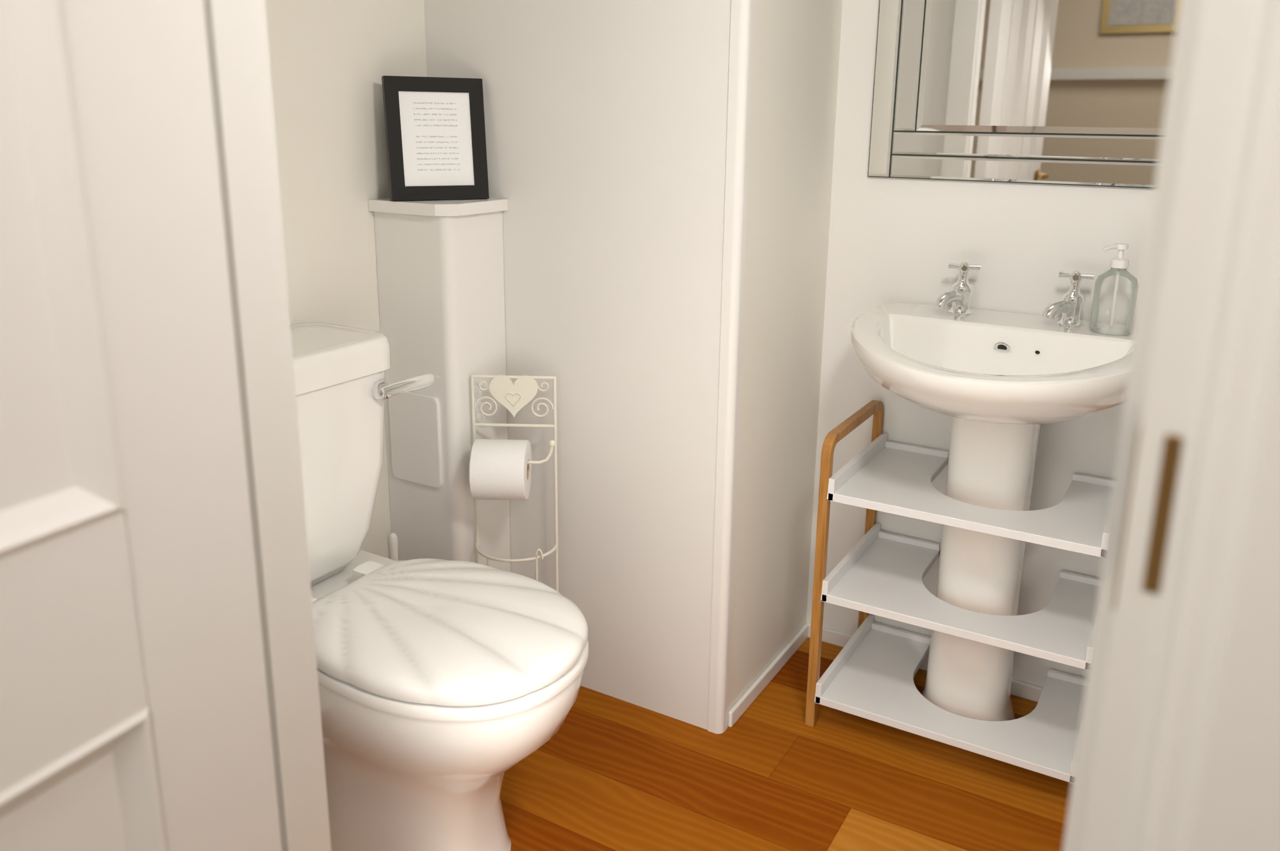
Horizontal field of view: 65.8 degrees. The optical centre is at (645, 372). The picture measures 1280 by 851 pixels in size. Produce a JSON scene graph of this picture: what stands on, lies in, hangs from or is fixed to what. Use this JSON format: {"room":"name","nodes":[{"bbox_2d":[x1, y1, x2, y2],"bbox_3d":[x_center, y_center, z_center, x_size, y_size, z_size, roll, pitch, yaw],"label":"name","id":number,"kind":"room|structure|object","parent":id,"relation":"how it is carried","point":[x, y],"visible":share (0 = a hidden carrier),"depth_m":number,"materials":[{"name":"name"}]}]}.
{"room":"bathroom","nodes":[
{"label":"bathroom","id":0,"kind":"room"},
{"bbox_2d":[264,0,426,558],"bbox_3d":[-0.734,-0.411,1.669,0.100,2.350,0.964,9,17,29],"label":"wall","id":1,"kind":"structure","parent":0,"point":[329,59],"depth_m":1.85,"materials":[{"name":"beige paint"}]},
{"bbox_2d":[423,0,842,730],"bbox_3d":[-0.042,-0.522,2.135,0.811,2.350,0.565,9,17,29],"label":"wall","id":2,"kind":"structure","parent":0,"point":[606,121],"depth_m":1.94,"materials":[{"name":"beige paint"}]},
{"bbox_2d":[707,0,755,733],"bbox_3d":[0.161,-0.412,1.718,0.030,2.350,0.030,9,17,29],"label":"trim","id":3,"kind":"structure","parent":2,"relation":"attached to","point":[742,11],"depth_m":1.80,"materials":[{"name":"white paint"}]},
{"bbox_2d":[727,623,1042,727],"bbox_3d":[0.638,0.719,1.992,0.838,0.035,0.434,9,17,29],"label":"baseboard","id":4,"kind":"structure","parent":2,"relation":"attached to","point":[1019,689],"depth_m":2.16,"materials":[{"name":"white paint"}]},
{"bbox_2d":[499,637,1072,850],"bbox_3d":[0.079,0.820,1.758,1.751,0.060,1.634,9,17,29],"label":"floor","id":5,"kind":"structure","parent":0,"point":[616,774],"depth_m":1.84,"materials":[{"name":"brown wood"}]},
{"bbox_2d":[387,533,398,561],"bbox_3d":[-0.513,0.511,2.041,0.094,0.384,0.094,9,17,29],"label":"toilet brush","id":6,"kind":"object","parent":5,"relation":"on","point":[392,539],"visible":0.13,"depth_m":1.99,"materials":[{"name":"white plastic"}]},
{"bbox_2d":[368,198,510,572],"bbox_3d":[-0.415,0.163,2.084,0.201,1.040,0.181,9,17,29],"label":"column","id":7,"kind":"structure","parent":5,"relation":"on","point":[440,263],"depth_m":1.98,"materials":[{"name":"white paint"}]},
{"bbox_2d":[381,75,489,201],"bbox_3d":[-0.405,-0.451,1.920,0.192,0.232,0.040,-6,16,-26],"label":"picture frame","id":8,"kind":"object","parent":7,"relation":"on","point":[435,126],"visible":1,"depth_m":1.92,"materials":[{"name":"black wood"}]},
{"bbox_2d":[290,322,588,850],"bbox_3d":[-0.406,0.386,1.637,0.706,0.830,0.437,9,17,29],"label":"toilet","id":9,"kind":"object","parent":5,"relation":"on","point":[437,678],"visible":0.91,"depth_m":1.54,"materials":[{"name":"white ceramic"}]},
{"bbox_2d":[469,374,558,591],"bbox_3d":[-0.265,0.361,1.990,0.175,0.701,0.126,1,14,1],"label":"toilet roll holder","id":10,"kind":"object","parent":5,"relation":"on","point":[499,469],"visible":0.77,"depth_m":1.96,"materials":[{"name":"beige metal"}]},
{"bbox_2d":[805,400,1113,783],"bbox_3d":[0.644,0.424,1.965,0.529,0.620,0.340,9,17,29],"label":"shelf unit","id":11,"kind":"object","parent":5,"relation":"on","point":[871,678],"visible":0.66,"depth_m":1.93,"materials":[{"name":"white wood"}]},
{"bbox_2d":[850,261,1135,721],"bbox_3d":[0.623,0.286,1.866,0.550,0.935,0.476,9,17,29],"label":"basin","id":12,"kind":"object","parent":5,"relation":"on","point":[999,376],"visible":0.94,"depth_m":1.85,"materials":[{"name":"white ceramic"}]},
{"bbox_2d":[1089,243,1138,335],"bbox_3d":[0.851,-0.152,1.788,0.072,0.161,0.072,9,17,29],"label":"soap dispenser","id":13,"kind":"object","parent":12,"relation":"on","point":[1119,263],"visible":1,"depth_m":1.80,"materials":[{"name":"clear glass"}]},
{"bbox_2d":[806,0,1154,687],"bbox_3d":[0.831,-0.451,1.905,0.940,2.350,0.100,9,17,29],"label":"wall","id":14,"kind":"structure","parent":0,"point":[892,240],"depth_m":2.04,"materials":[{"name":"white paint"}]},
{"bbox_2d":[867,0,1180,188],"bbox_3d":[0.751,-0.660,1.830,0.658,0.614,0.012,9,17,29],"label":"wall mirror","id":15,"kind":"object","parent":14,"relation":"attached to","point":[1064,92],"depth_m":1.88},
{"bbox_3d":[-0.459,-0.217,0.925,1.951,2.350,0.087,9,17,29],"label":"wall","id":16,"kind":"structure","parent":0,"visible":0},
{"bbox_2d":[203,0,1279,850],"bbox_3d":[-0.066,-0.025,0.726,0.988,2.086,0.136,9,17,29],"label":"door frame","id":17,"kind":"structure","parent":16,"relation":"in","point":[1178,749],"depth_m":0.50,"materials":[{"name":"white wood"}]},
{"bbox_2d":[0,0,282,850],"bbox_3d":[-0.542,0.065,0.539,0.152,1.979,0.760,8,16,25],"label":"door leaf","id":18,"kind":"structure","parent":17,"relation":"attached to","point":[134,716],"depth_m":0.77,"materials":[{"name":"white wood"}]}
]}

